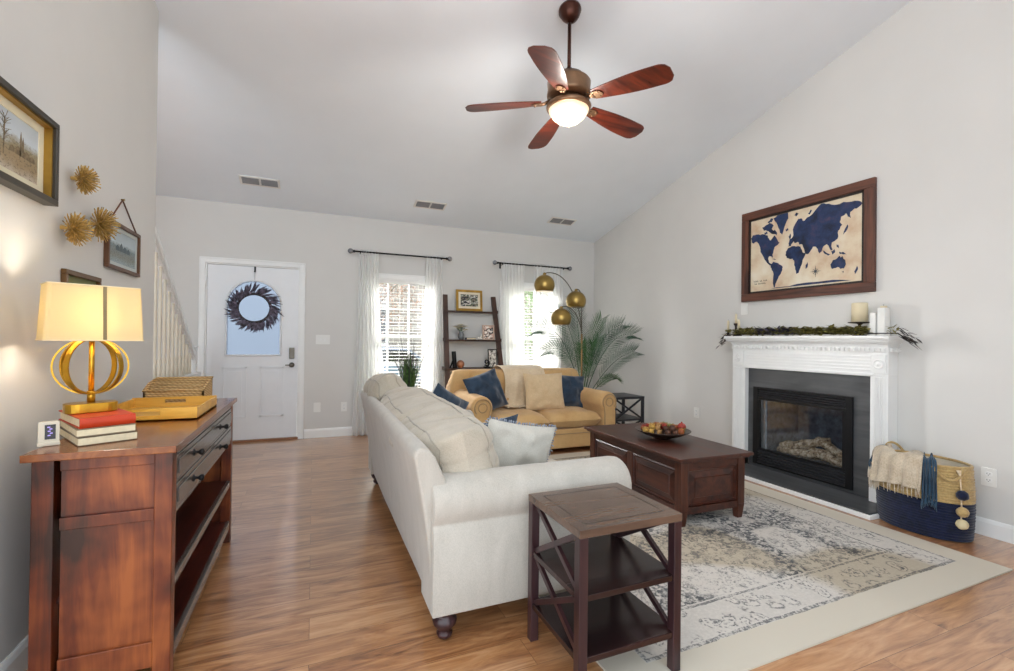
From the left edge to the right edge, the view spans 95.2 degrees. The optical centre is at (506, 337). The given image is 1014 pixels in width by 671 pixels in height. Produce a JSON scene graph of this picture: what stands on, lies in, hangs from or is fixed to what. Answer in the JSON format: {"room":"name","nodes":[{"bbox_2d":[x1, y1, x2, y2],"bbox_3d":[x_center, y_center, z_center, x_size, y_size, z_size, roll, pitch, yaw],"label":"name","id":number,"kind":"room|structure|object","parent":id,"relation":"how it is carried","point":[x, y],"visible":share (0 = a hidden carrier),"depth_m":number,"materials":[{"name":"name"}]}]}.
{"room":"living room","nodes":[
{"label":"living room","id":0,"kind":"room"},
{"bbox_2d":[0,0,158,662],"bbox_3d":[-1.913,-0.731,1.953,0.140,3.857,2.180,1,0,-23],"label":"wall","id":1,"kind":"structure","parent":0,"point":[91,66],"depth_m":1.89,"materials":[{"name":"paint"}]},
{"bbox_2d":[0,635,27,670],"bbox_3d":[-1.864,1.144,1.973,0.014,0.108,2.180,1,0,-23],"label":"baseboard","id":2,"kind":"structure","parent":1,"relation":"attached to","point":[17,660],"depth_m":1.62,"materials":[{"name":"white paint"}]},
{"bbox_2d":[0,76,59,206],"bbox_3d":[-1.622,-0.655,1.498,0.044,0.313,0.575,1,0,-23],"label":"framed picture","id":3,"kind":"object","parent":1,"relation":"attached to","point":[29,138],"visible":1,"depth_m":1.63,"materials":[{"name":"gold metal"}]},
{"bbox_2d":[0,104,37,184],"bbox_3d":[-1.640,-0.655,1.490,0.004,0.278,0.540,1,0,-23],"label":"artwork","id":4,"kind":"object","parent":3,"relation":"on","point":[18,128],"depth_m":1.59},
{"bbox_2d":[60,211,94,246],"bbox_3d":[-1.758,-0.445,1.897,0.130,0.141,0.106,0,0,44],"label":"starburst ornament","id":5,"kind":"object","parent":1,"relation":"attached to","point":[76,226],"visible":1,"depth_m":1.88,"materials":[{"name":"gold wicker"}]},
{"bbox_2d":[61,268,101,284],"bbox_3d":[-1.868,-0.191,2.037,0.019,0.178,0.340,1,0,-23],"label":"framed picture","id":6,"kind":"object","parent":1,"relation":"attached to","point":[67,276],"visible":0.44,"depth_m":1.99,"materials":[{"name":"brown wood"}]},
{"bbox_2d":[69,275,95,284],"bbox_3d":[-1.874,-0.191,2.034,0.004,0.146,0.308,1,0,-23],"label":"artwork","id":7,"kind":"object","parent":6,"relation":"on","point":[79,279],"depth_m":2.04},
{"bbox_2d":[70,165,100,194],"bbox_3d":[-1.786,-0.669,1.967,0.096,0.125,0.112,1,0,11],"label":"starburst ornament","id":8,"kind":"object","parent":1,"relation":"attached to","point":[85,178],"visible":1,"depth_m":1.96,"materials":[{"name":"gold wicker"}]},
{"bbox_2d":[88,207,120,242],"bbox_3d":[-1.847,-0.514,2.125,0.118,0.166,0.163,1,0,-23],"label":"starburst ornament","id":9,"kind":"object","parent":1,"relation":"attached to","point":[101,231],"visible":0.98,"depth_m":2.11,"materials":[{"name":"gold wicker"}]},
{"bbox_2d":[103,199,140,276],"bbox_3d":[-2.042,-0.541,2.468,0.021,0.389,0.450,1,0,-23],"label":"framed picture","id":10,"kind":"object","parent":1,"relation":"attached to","point":[122,254],"visible":0.81,"depth_m":2.48,"materials":[{"name":"brown wood"}]},
{"bbox_2d":[110,228,134,268],"bbox_3d":[-2.050,-0.468,2.465,0.004,0.214,0.421,1,0,-23],"label":"artwork","id":11,"kind":"object","parent":10,"relation":"on","point":[122,249],"depth_m":2.47},
{"bbox_2d":[155,195,593,437],"bbox_3d":[-1.534,-0.150,6.003,6.600,2.748,0.160,1,0,-23],"label":"wall","id":12,"kind":"structure","parent":0,"point":[187,229],"depth_m":5.69,"materials":[{"name":"paint"}]},
{"bbox_2d":[203,264,298,440],"bbox_3d":[-2.937,0.183,5.334,0.955,1.994,0.115,1,0,-23],"label":"door","id":13,"kind":"structure","parent":12,"relation":"in","point":[259,369],"depth_m":5.36,"materials":[{"name":"white paint"}]},
{"bbox_3d":[-2.912,-0.667,5.344,0.018,0.302,0.024,1,0,-23],"label":"hanger","id":14,"kind":"object","parent":13,"relation":"attached to","visible":0},
{"bbox_2d":[224,282,283,332],"bbox_3d":[-2.894,-0.348,5.307,0.609,0.608,0.109,1,0,-23],"label":"wreath","id":15,"kind":"object","parent":14,"relation":"hanging from","point":[233,304],"visible":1,"depth_m":5.30,"materials":[{"name":"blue plant"}]},
{"bbox_2d":[197,256,305,438],"bbox_3d":[-2.946,0.157,5.390,1.078,2.094,0.162,1,0,-23],"label":"trim","id":16,"kind":"structure","parent":12,"relation":"attached to","point":[204,261],"depth_m":5.38,"materials":[{"name":"white paint"}]},
{"bbox_2d":[232,436,297,442],"bbox_3d":[-2.959,1.193,5.385,0.960,0.022,0.160,1,0,-23],"label":"trim","id":17,"kind":"structure","parent":12,"relation":"attached to","point":[296,437],"depth_m":5.36,"materials":[{"name":"brown wood"}]},
{"bbox_2d":[313,402,320,411],"bbox_3d":[-2.296,0.848,5.594,0.080,0.115,0.006,1,0,-23],"label":"wall outlet","id":18,"kind":"object","parent":12,"relation":"attached to","point":[316,406],"visible":1,"depth_m":5.59,"materials":[{"name":"white plastic"}]},
{"bbox_2d":[316,335,329,343],"bbox_3d":[-2.233,0.029,5.616,0.160,0.115,0.014,1,0,-23],"label":"light switch","id":19,"kind":"object","parent":12,"relation":"attached to","point":[320,339],"visible":1,"depth_m":5.62,"materials":[{"name":"white plastic"}]},
{"bbox_2d":[304,427,351,438],"bbox_3d":[-0.557,1.184,6.317,4.060,0.108,0.014,1,0,-23],"label":"baseboard","id":20,"kind":"structure","parent":12,"relation":"attached to","point":[337,431],"depth_m":5.63,"materials":[{"name":"white paint"}]},
{"bbox_2d":[341,402,346,410],"bbox_3d":[-2.012,0.857,5.711,0.070,0.115,0.008,1,0,-23],"label":"wall outlet","id":21,"kind":"object","parent":12,"relation":"attached to","point":[343,404],"visible":1,"depth_m":5.71,"materials":[{"name":"white plastic"}]},
{"bbox_2d":[348,248,451,260],"bbox_3d":[-1.347,-1.031,5.923,1.314,0.094,0.131,1,0,-23],"label":"curtain rod","id":22,"kind":"object","parent":12,"relation":"attached to","point":[350,250],"visible":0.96,"depth_m":5.86,"materials":[{"name":"black metal"}]},
{"bbox_2d":[352,249,383,435],"bbox_3d":[-1.682,0.065,5.746,0.443,2.288,0.076,1,0,-23],"label":"curtain","id":23,"kind":"object","parent":22,"relation":"hanging from","point":[368,355],"visible":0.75,"depth_m":5.72,"materials":[{"name":"white fabric"}]},
{"bbox_2d":[421,255,442,391],"bbox_3d":[-0.968,0.075,6.046,0.314,2.288,0.073,1,0,-23],"label":"curtain","id":24,"kind":"object","parent":22,"relation":"hanging from","point":[431,368],"visible":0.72,"depth_m":6.05,"materials":[{"name":"white fabric"}]},
{"bbox_2d":[379,273,424,371],"bbox_3d":[-1.404,-0.006,6.025,0.980,1.604,0.200,1,0,-23],"label":"window","id":25,"kind":"structure","parent":12,"relation":"in","point":[382,276],"depth_m":6.04,"materials":[{"name":"white paint"}]},
{"bbox_2d":[379,280,424,384],"bbox_3d":[-1.399,-0.007,6.011,0.790,1.446,0.050,1,0,-23],"label":"window blind","id":26,"kind":"object","parent":25,"relation":"attached to","point":[380,281],"visible":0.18,"depth_m":6.01,"materials":[{"name":"white plastic"}]},
{"bbox_2d":[499,281,533,362],"bbox_3d":[0.302,0.018,6.739,0.980,1.604,0.200,1,0,-23],"label":"window","id":27,"kind":"structure","parent":12,"relation":"in","point":[526,285],"depth_m":6.68,"materials":[{"name":"white paint"}]},
{"bbox_2d":[524,288,533,364],"bbox_3d":[0.308,0.017,6.725,0.790,1.446,0.050,1,0,-23],"label":"window blind","id":28,"kind":"object","parent":27,"relation":"attached to","point":[525,289],"visible":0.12,"depth_m":6.71,"materials":[{"name":"white plastic"}]},
{"bbox_2d":[493,260,571,270],"bbox_3d":[0.369,-1.007,6.641,1.254,0.094,0.131,1,0,-23],"label":"curtain rod","id":29,"kind":"object","parent":12,"relation":"attached to","point":[495,262],"visible":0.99,"depth_m":6.56,"materials":[{"name":"black metal"}]},
{"bbox_2d":[500,261,524,364],"bbox_3d":[0.082,0.090,6.482,0.395,2.288,0.076,1,0,-23],"label":"curtain","id":30,"kind":"object","parent":29,"relation":"hanging from","point":[512,276],"visible":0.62,"depth_m":6.48,"materials":[{"name":"white fabric"}]},
{"bbox_2d":[534,264,562,367],"bbox_3d":[0.587,0.097,6.696,0.479,2.288,0.073,1,0,-23],"label":"curtain","id":31,"kind":"object","parent":29,"relation":"hanging from","point":[544,302],"visible":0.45,"depth_m":6.69,"materials":[{"name":"white fabric"}]},
{"bbox_2d":[26,435,1013,670],"bbox_3d":[0.295,1.285,2.101,7.000,0.120,8.850,1,0,-23],"label":"floor","id":32,"kind":"structure","parent":0,"point":[316,571],"depth_m":2.07,"materials":[{"name":"brown wood"}]},
{"bbox_2d":[19,398,236,670],"bbox_3d":[-1.550,0.783,2.104,0.421,0.840,1.350,1,0,-23],"label":"sideboard","id":33,"kind":"object","parent":32,"relation":"on","point":[127,537],"visible":0.98,"depth_m":1.54,"materials":[{"name":"brown wood"}]},
{"bbox_2d":[36,420,60,446],"bbox_3d":[-1.523,0.319,1.538,0.032,0.080,0.056,0,0,43],"label":"desk clock","id":34,"kind":"object","parent":33,"relation":"on","point":[48,431],"visible":1,"depth_m":1.53,"materials":[{"name":"beige plastic"}]},
{"bbox_2d":[60,427,137,446],"bbox_3d":[-1.482,0.346,1.676,0.300,0.029,0.158,0,0,37],"label":"book","id":35,"kind":"object","parent":33,"relation":"on","point":[124,436],"visible":0.39,"depth_m":1.58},
{"bbox_2d":[60,421,135,437],"bbox_3d":[-1.485,0.318,1.677,0.295,0.026,0.156,0,0,38],"label":"book","id":36,"kind":"object","parent":35,"relation":"on","point":[74,431],"visible":0.5,"depth_m":1.59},
{"bbox_2d":[58,408,135,428],"bbox_3d":[-1.487,0.288,1.677,0.291,0.034,0.150,0,0,36],"label":"book","id":37,"kind":"object","parent":36,"relation":"on","point":[120,416],"visible":0.93,"depth_m":1.60,"materials":[{"name":"paper"}]},
{"bbox_2d":[35,281,143,414],"bbox_3d":[-1.509,0.042,1.683,0.174,0.455,0.280,0,0,37],"label":"table lamp","id":38,"kind":"object","parent":37,"relation":"on","point":[76,313],"visible":1,"depth_m":1.64,"materials":[{"name":"fabric"}]},
{"bbox_2d":[56,481,225,603],"bbox_3d":[-1.565,0.849,2.101,0.328,0.017,1.225,1,0,-23],"label":"shelf","id":39,"kind":"object","parent":33,"relation":"attached to","point":[195,514],"depth_m":1.97,"materials":[{"name":"brown wood"}]},
{"bbox_2d":[58,521,225,653],"bbox_3d":[-1.567,1.088,2.100,0.328,0.020,1.225,1,0,-23],"label":"shelf","id":40,"kind":"object","parent":33,"relation":"attached to","point":[191,581],"depth_m":2.14,"materials":[{"name":"brown wood"}]},
{"bbox_2d":[118,395,216,421],"bbox_3d":[-1.626,0.334,2.187,0.362,0.055,0.450,1,0,-23],"label":"serving tray","id":41,"kind":"object","parent":33,"relation":"on","point":[146,409],"visible":0.8,"depth_m":2.20,"materials":[{"name":"yellow wood"}]},
{"bbox_2d":[142,376,212,402],"bbox_3d":[-1.783,0.293,2.522,0.277,0.138,0.241,1,0,-23],"label":"organizer","id":42,"kind":"object","parent":41,"relation":"on","point":[196,385],"visible":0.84,"depth_m":2.48,"materials":[{"name":"wicker"}]},
{"bbox_2d":[385,335,429,387],"bbox_3d":[-1.192,0.597,5.537,0.467,1.256,0.420,1,0,-40],"label":"potted grass","id":43,"kind":"object","parent":32,"relation":"on","point":[409,375],"depth_m":5.50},
{"bbox_2d":[442,294,502,388],"bbox_3d":[-0.419,0.338,6.123,0.876,1.808,0.439,1,0,-23],"label":"ladder shelf","id":44,"kind":"object","parent":32,"relation":"on","point":[446,368],"visible":0.31,"depth_m":6.13,"materials":[{"name":"brown wood"}]},
{"bbox_2d":[450,351,456,367],"bbox_3d":[-0.708,0.294,6.023,0.092,0.221,0.080,1,0,27],"label":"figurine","id":45,"kind":"object","parent":44,"relation":"on","point":[454,361],"visible":0.99,"depth_m":6.01,"materials":[{"name":"black metal"}]},
{"bbox_2d":[453,324,467,338],"bbox_3d":[-0.594,-0.072,6.113,0.225,0.205,0.226,0,0,40],"label":"flower vase","id":46,"kind":"object","parent":44,"relation":"on","point":[461,334],"visible":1,"depth_m":6.08,"materials":[{"name":"grey glass"}]},
{"bbox_2d":[457,360,463,367],"bbox_3d":[-0.605,0.351,6.034,0.104,0.105,0.104,1,0,-23],"label":"ball","id":47,"kind":"object","parent":44,"relation":"on","point":[460,364],"visible":1,"depth_m":6.00,"materials":[{"name":"ceramic"}]},
{"bbox_2d":[456,289,482,310],"bbox_3d":[-0.518,-0.495,6.269,0.370,0.286,0.092,1,0,-23],"label":"photo frame","id":48,"kind":"object","parent":44,"relation":"on","point":[466,300],"visible":0.99,"depth_m":6.24,"materials":[{"name":"gold metal"}]},
{"bbox_2d":[461,294,477,306],"bbox_3d":[-0.509,-0.495,6.248,0.319,0.233,0.025,1,0,-23],"label":"photograph","id":49,"kind":"object","parent":48,"relation":"attached to","point":[467,300],"depth_m":6.25},
{"bbox_2d":[482,325,494,339],"bbox_3d":[-0.259,-0.063,6.307,0.165,0.201,0.092,1,0,-17],"label":"photo frame","id":50,"kind":"object","parent":44,"relation":"on","point":[487,330],"visible":1,"depth_m":6.28,"materials":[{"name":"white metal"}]},
{"bbox_2d":[484,326,492,338],"bbox_3d":[-0.253,-0.064,6.286,0.139,0.173,0.029,1,0,-17],"label":"photograph","id":51,"kind":"object","parent":50,"relation":"on","point":[488,330],"depth_m":6.28},
{"bbox_2d":[488,349,496,367],"bbox_3d":[-0.204,0.287,6.276,0.130,0.251,0.092,1,0,-19],"label":"photo frame","id":52,"kind":"object","parent":44,"relation":"on","point":[492,353],"visible":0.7,"depth_m":6.25,"materials":[{"name":"black metal"}]},
{"bbox_2d":[489,350,495,366],"bbox_3d":[-0.197,0.287,6.254,0.111,0.230,0.029,1,0,-19],"label":"photograph","id":53,"kind":"object","parent":52,"relation":"attached to","point":[492,353],"depth_m":6.25},
{"bbox_2d":[360,373,631,639],"bbox_3d":[-0.324,0.749,3.021,1.026,0.945,2.308,1,0,-23],"label":"sofa","id":54,"kind":"object","parent":32,"relation":"on","point":[461,517],"visible":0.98,"depth_m":1.94,"materials":[{"name":"beige fabric"}]},
{"bbox_2d":[364,373,406,400],"bbox_3d":[-0.925,0.535,3.656,0.381,0.523,0.673,1,0,-23],"label":"cushion","id":55,"kind":"object","parent":54,"relation":"on","point":[378,385],"depth_m":3.37,"materials":[{"name":"beige fabric"}]},
{"bbox_2d":[432,383,468,409],"bbox_3d":[-0.530,0.629,3.704,0.189,0.551,0.565,0,0,40],"label":"pillow","id":56,"kind":"object","parent":54,"relation":"on","point":[439,390],"visible":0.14,"depth_m":3.66,"materials":[{"name":"fabric"}]},
{"bbox_2d":[483,414,517,425],"bbox_3d":[-0.119,0.637,2.545,0.434,0.418,0.200,1,0,-34],"label":"pillow","id":57,"kind":"object","parent":54,"relation":"on","point":[514,417],"visible":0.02,"depth_m":2.57,"materials":[{"name":"fabric"}]},
{"bbox_2d":[485,416,556,466],"bbox_3d":[0.034,0.623,2.345,0.486,0.479,0.197,1,0,-23],"label":"pillow","id":58,"kind":"object","parent":54,"relation":"on","point":[514,444],"visible":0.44,"depth_m":2.28,"materials":[{"name":"beige fabric"}]},
{"bbox_2d":[446,368,616,448],"bbox_3d":[0.266,0.811,5.263,1.725,0.862,0.954,1,0,-23],"label":"loveseat","id":59,"kind":"object","parent":32,"relation":"on","point":[599,406],"visible":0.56,"depth_m":5.07,"materials":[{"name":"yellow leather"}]},
{"bbox_2d":[463,368,507,409],"bbox_3d":[-0.223,0.589,4.956,0.524,0.511,0.224,1,0,-37],"label":"pillow","id":60,"kind":"object","parent":59,"relation":"on","point":[487,384],"visible":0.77,"depth_m":4.91,"materials":[{"name":"fabric"}]},
{"bbox_2d":[469,370,508,406],"bbox_3d":[-0.109,0.593,5.343,0.680,0.430,0.265,1,0,-23],"label":"cushion","id":61,"kind":"object","parent":59,"relation":"on","point":[500,374],"depth_m":5.27,"materials":[{"name":"fabric"}]},
{"bbox_2d":[493,365,544,407],"bbox_3d":[0.153,0.562,5.473,0.534,0.454,0.575,1,0,-23],"label":"throw blanket","id":62,"kind":"object","parent":59,"relation":"on","point":[514,379],"visible":0.66,"depth_m":5.30,"materials":[{"name":"beige fabric"}]},
{"bbox_2d":[490,407,549,426],"bbox_3d":[0.022,0.893,5.066,0.645,0.207,0.700,1,0,-23],"label":"seat cushion","id":63,"kind":"object","parent":59,"relation":"on","point":[525,415],"depth_m":4.86,"materials":[{"name":"fabric"}]},
{"bbox_2d":[523,373,564,410],"bbox_3d":[0.424,0.619,5.262,0.495,0.417,0.201,1,0,-23],"label":"pillow","id":64,"kind":"object","parent":59,"relation":"on","point":[543,391],"visible":0.96,"depth_m":5.19,"materials":[{"name":"fabric"}]},
{"bbox_2d":[544,369,571,375],"bbox_3d":[0.510,0.602,5.599,0.680,0.430,0.250,1,0,-23],"label":"cushion","id":65,"kind":"object","parent":59,"relation":"on","point":[568,372],"depth_m":5.63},
{"bbox_2d":[534,406,601,427],"bbox_3d":[0.618,0.903,5.315,0.643,0.203,0.700,1,0,-23],"label":"seat cushion","id":66,"kind":"object","parent":59,"relation":"on","point":[569,416],"depth_m":5.05,"materials":[{"name":"fabric"}]},
{"bbox_2d":[562,375,583,407],"bbox_3d":[0.732,0.639,5.512,0.394,0.407,0.229,1,0,2],"label":"pillow","id":67,"kind":"object","parent":59,"relation":"on","point":[572,386],"visible":0.63,"depth_m":5.45,"materials":[{"name":"fabric"}]},
{"bbox_2d":[534,272,585,375],"bbox_3d":[0.770,0.210,6.036,0.919,2.081,0.370,1,0,-34],"label":"arc floor lamp","id":68,"kind":"object","parent":32,"relation":"on","point":[543,283],"visible":0.95,"depth_m":5.89,"materials":[{"name":"gold metal"}]},
{"bbox_2d":[526,297,643,388],"bbox_3d":[0.997,0.316,6.269,1.539,1.878,0.830,1,0,-1],"label":"potted palm","id":69,"kind":"object","parent":32,"relation":"on","point":[613,367],"visible":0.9,"depth_m":6.22,"materials":[{"name":"green plant"}]},
{"bbox_2d":[527,482,681,670],"bbox_3d":[0.361,0.932,1.788,0.435,0.584,0.395,1,0,-23],"label":"end table","id":70,"kind":"object","parent":32,"relation":"on","point":[598,617],"visible":1,"depth_m":1.70,"materials":[{"name":"brown wood"}]},
{"bbox_2d":[532,591,672,663],"bbox_3d":[0.359,1.080,1.787,0.423,0.022,0.383,1,0,-23],"label":"shelf","id":71,"kind":"object","parent":70,"relation":"attached to","point":[621,623],"depth_m":1.72,"materials":[{"name":"brown wood"}]},
{"bbox_2d":[533,534,672,600],"bbox_3d":[0.361,0.873,1.788,0.423,0.022,0.383,1,0,-23],"label":"shelf","id":72,"kind":"object","parent":70,"relation":"attached to","point":[616,566],"depth_m":1.73,"materials":[{"name":"brown wood"}]},
{"bbox_2d":[613,393,644,423],"bbox_3d":[1.352,0.976,5.584,0.430,0.560,0.400,1,0,-23],"label":"side table","id":73,"kind":"object","parent":32,"relation":"on","point":[621,416],"visible":0.34,"depth_m":5.46,"materials":[{"name":"black wood"}]},
{"bbox_2d":[616,413,641,421],"bbox_3d":[1.352,0.968,5.584,0.418,0.022,0.388,1,0,-23],"label":"shelf","id":74,"kind":"object","parent":73,"relation":"attached to","point":[626,417],"depth_m":5.47,"materials":[{"name":"black wood"}]},
{"bbox_2d":[539,451,1012,670],"bbox_3d":[0.974,1.235,3.405,2.485,0.008,3.060,1,0,-23],"label":"area rug","id":75,"kind":"object","parent":32,"relation":"on","point":[787,576],"visible":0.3,"depth_m":2.37,"materials":[{"name":"fabric"}]},
{"bbox_2d":[584,423,753,526],"bbox_3d":[1.174,1.006,3.591,0.628,0.453,1.190,1,0,-21],"label":"coffee table","id":76,"kind":"object","parent":75,"relation":"on","point":[687,474],"visible":0.73,"depth_m":3.16,"materials":[{"name":"brown wood"}]},
{"bbox_2d":[635,425,690,439],"bbox_3d":[1.200,0.744,3.570,0.414,0.068,0.414,1,0,-23],"label":"decorative bowl","id":77,"kind":"object","parent":76,"relation":"on","point":[662,436],"visible":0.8,"depth_m":3.47,"materials":[{"name":"brown metal"}]},
{"bbox_2d":[745,463,877,514],"bbox_3d":[2.390,1.241,3.929,0.355,0.037,1.435,1,0,-23],"label":"hearth slab","id":78,"kind":"object","parent":32,"relation":"on","point":[838,497],"visible":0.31,"depth_m":3.71,"materials":[{"name":"grey stone"}]},
{"bbox_2d":[724,336,903,502],"bbox_3d":[2.521,0.606,3.984,0.203,1.232,1.435,1,0,-23],"label":"fireplace mantel","id":79,"kind":"object","parent":78,"relation":"on","point":[863,368],"visible":0.91,"depth_m":3.72,"materials":[{"name":"white paint"}]},
{"bbox_2d":[753,386,853,489],"bbox_3d":[2.727,0.833,4.095,0.467,0.725,0.880,1,0,-23],"label":"fireplace insert","id":80,"kind":"object","parent":79,"relation":"in","point":[792,415],"visible":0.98,"depth_m":4.18,"materials":[{"name":"black metal"}]},
{"bbox_2d":[757,450,844,485],"bbox_3d":[2.521,1.117,4.008,0.026,0.120,0.780,1,0,-23],"label":"grille","id":81,"kind":"object","parent":80,"relation":"attached to","point":[818,471],"depth_m":3.96,"materials":[{"name":"metal"}]},
{"bbox_2d":[758,389,845,408],"bbox_3d":[2.528,0.527,4.011,0.026,0.080,0.780,1,0,-23],"label":"grille","id":82,"kind":"object","parent":80,"relation":"attached to","point":[818,400],"depth_m":3.96,"materials":[{"name":"metal"}]},
{"bbox_2d":[777,437,841,466],"bbox_3d":[2.704,0.972,4.047,0.286,0.211,0.665,1,0,-23],"label":"log","id":83,"kind":"object","parent":80,"relation":"in","point":[805,448],"visible":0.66,"depth_m":4.03,"materials":[{"name":"ceramic"}]},
{"bbox_2d":[724,336,903,347],"bbox_3d":[2.526,0.035,3.987,0.199,0.090,1.435,1,0,-23],"label":"shelf","id":84,"kind":"object","parent":79,"relation":"attached to","point":[737,341],"depth_m":3.81,"materials":[{"name":"white paint"}]},
{"bbox_2d":[717,324,922,348],"bbox_3d":[2.490,0.008,3.951,0.155,0.230,1.749,1,0,-23],"label":"leaf garland","id":85,"kind":"object","parent":79,"relation":"on","point":[831,329],"visible":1,"depth_m":3.82},
{"bbox_2d":[848,302,869,335],"bbox_3d":[2.709,-0.137,3.557,0.150,0.252,0.150,1,0,-23],"label":"pillar candle","id":86,"kind":"object","parent":79,"relation":"on","point":[859,311],"visible":0.87,"depth_m":3.52,"materials":[{"name":"beige wax"}]},
{"bbox_2d":[870,313,876,335],"bbox_3d":[2.749,-0.097,3.460,0.060,0.170,0.038,1,0,-23],"label":"candle","id":87,"kind":"object","parent":79,"relation":"on","point":[873,316],"visible":0.76,"depth_m":3.44,"materials":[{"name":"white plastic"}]},
{"bbox_2d":[877,304,889,335],"bbox_3d":[2.781,-0.128,3.418,0.065,0.232,0.050,1,0,-23],"label":"candle","id":88,"kind":"object","parent":79,"relation":"on","point":[883,313],"visible":1,"depth_m":3.40,"materials":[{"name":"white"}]},
{"bbox_2d":[876,441,975,542],"bbox_3d":[2.756,1.000,3.056,0.349,0.512,0.538,1,0,-23],"label":"woven basket","id":89,"kind":"object","parent":32,"relation":"on","point":[954,520],"visible":0.7,"depth_m":2.87,"materials":[{"name":"blue wicker"}]},
{"bbox_2d":[868,443,923,497],"bbox_3d":[2.597,0.894,3.106,0.195,0.324,0.367,1,0,-23],"label":"throw blanket","id":90,"kind":"object","parent":89,"relation":"on","point":[890,466],"visible":0.99,"depth_m":3.04,"materials":[{"name":"fabric"}]},
{"bbox_2d":[921,452,937,511],"bbox_3d":[2.672,0.910,2.924,0.155,0.353,0.077,1,0,-44],"label":"throw blanket","id":91,"kind":"object","parent":89,"relation":"hanging from","point":[929,476],"visible":1,"depth_m":2.89,"materials":[{"name":"teal fabric"}]},
{"bbox_3d":[-2.950,0.796,4.044,0.100,0.800,1.740,1,0,-23],"label":"trim","id":92,"kind":"structure","parent":32,"relation":"on","visible":0},
{"bbox_2d":[153,225,200,378],"bbox_3d":[-2.938,-0.325,4.054,0.130,1.442,1.772,1,0,-23],"label":"balustrade","id":93,"kind":"object","parent":92,"relation":"on","point":[172,366],"visible":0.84,"depth_m":3.98,"materials":[{"name":"white paint"}]},
{"bbox_2d":[155,0,911,242],"bbox_3d":[-0.134,-2.433,2.736,6.600,1.971,7.350,1,0,-23],"label":"ceiling","id":94,"kind":"structure","parent":0,"point":[357,108],"depth_m":3.92,"materials":[{"name":"paint"}]},
{"bbox_2d":[238,175,280,188],"bbox_3d":[-2.605,-1.637,4.882,0.380,0.049,0.167,1,0,-23],"label":"ceiling vent","id":95,"kind":"object","parent":94,"relation":"in","point":[246,180],"visible":1,"depth_m":4.87,"materials":[{"name":"white plastic"}]},
{"bbox_2d":[413,200,446,210],"bbox_3d":[-0.932,-1.603,5.625,0.380,0.049,0.167,1,0,-23],"label":"ceiling vent","id":96,"kind":"object","parent":94,"relation":"in","point":[418,203],"visible":1,"depth_m":5.62,"materials":[{"name":"white plastic"}]},
{"bbox_2d":[547,217,576,225],"bbox_3d":[0.750,-1.582,6.319,0.380,0.049,0.167,1,0,-23],"label":"ceiling vent","id":97,"kind":"object","parent":94,"relation":"in","point":[554,220],"visible":1,"depth_m":6.31,"materials":[{"name":"white plastic"}]},
{"bbox_2d":[465,0,673,148],"bbox_3d":[0.439,-1.869,3.240,1.366,0.832,1.354,1,0,-23],"label":"ceiling fan","id":98,"kind":"object","parent":94,"relation":"hanging from","point":[569,93],"visible":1,"depth_m":3.10,"materials":[{"name":"brown wood"}]},
{"bbox_2d":[593,0,1013,525],"bbox_3d":[2.782,-0.971,3.929,0.200,4.471,7.300,1,0,-23],"label":"wall","id":99,"kind":"structure","parent":0,"point":[922,105],"depth_m":3.44,"materials":[{"name":"paint"}]},
{"bbox_2d":[694,407,698,417],"bbox_3d":[2.120,0.844,5.179,0.008,0.115,0.075,1,0,-23],"label":"wall outlet","id":100,"kind":"object","parent":99,"relation":"attached to","point":[696,410],"visible":1,"depth_m":5.18,"materials":[{"name":"white plastic"}]},
{"bbox_2d":[741,303,747,314],"bbox_3d":[2.370,-0.281,4.623,0.006,0.115,0.075,1,0,-23],"label":"light switch","id":101,"kind":"object","parent":99,"relation":"attached to","point":[744,306],"visible":1,"depth_m":4.62,"materials":[{"name":"white plastic"}]},
{"bbox_2d":[741,177,876,301],"bbox_3d":[2.586,-0.788,4.084,0.033,0.876,1.188,1,0,-23],"label":"picture","id":102,"kind":"object","parent":99,"relation":"attached to","point":[824,243],"visible":1,"depth_m":3.98,"materials":[{"name":"paper"}]},
{"bbox_2d":[745,476,878,519],"bbox_3d":[2.390,1.245,3.917,0.393,0.029,1.457,1,0,-23],"label":"trim","id":103,"kind":"structure","parent":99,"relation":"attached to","point":[844,509],"depth_m":3.50,"materials":[{"name":"white paint"}]},
{"bbox_2d":[981,467,996,487],"bbox_3d":[3.057,0.888,2.937,0.008,0.115,0.075,1,0,-23],"label":"wall outlet","id":104,"kind":"object","parent":99,"relation":"attached to","point":[988,475],"visible":1,"depth_m":2.93,"materials":[{"name":"white plastic"}]},
{"bbox_2d":[975,516,1013,543],"bbox_3d":[3.445,1.208,1.994,0.014,0.108,3.020,1,0,-23],"label":"baseboard","id":105,"kind":"structure","parent":99,"relation":"attached to","point":[1004,532],"depth_m":2.90,"materials":[{"name":"white paint"}]},
{"label":"outside","id":106,"kind":"structure","parent":0,"visible":0},
{"bbox_3d":[-5.164,1.693,17.465,28.000,0.100,23.790,1,0,-23],"label":"ground","id":107,"kind":"structure","parent":106,"visible":0},
{"bbox_2d":[297,347,420,386],"bbox_3d":[-3.559,0.934,12.361,4.500,1.400,1.675,1,0,-23],"label":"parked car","id":108,"kind":"object","parent":107,"relation":"on","point":[384,349],"visible":0.02,"depth_m":11.82,"materials":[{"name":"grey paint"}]},
{"bbox_2d":[379,283,424,339],"bbox_3d":[-4.887,-1.629,15.798,4.750,6.536,4.749,1,0,-23],"label":"tree","id":109,"kind":"object","parent":107,"relation":"on","point":[390,287],"visible":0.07,"depth_m":16.10,"materials":[{"name":"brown plant"}]},
{"bbox_2d":[298,283,533,364],"bbox_3d":[-4.241,-2.015,23.159,22.600,7.400,6.800,1,0,-23],"label":"house","id":110,"kind":"structure","parent":107,"relation":"on","point":[417,324],"depth_m":19.88,"materials":[{"name":"brick"}]},
{"bbox_2d":[524,291,533,361],"bbox_3d":[0.928,-0.559,11.123,3.406,4.487,3.361,1,0,-23],"label":"tree","id":111,"kind":"object","parent":107,"relation":"on","point":[530,294],"visible":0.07,"depth_m":10.79,"materials":[{"name":"green plant"}]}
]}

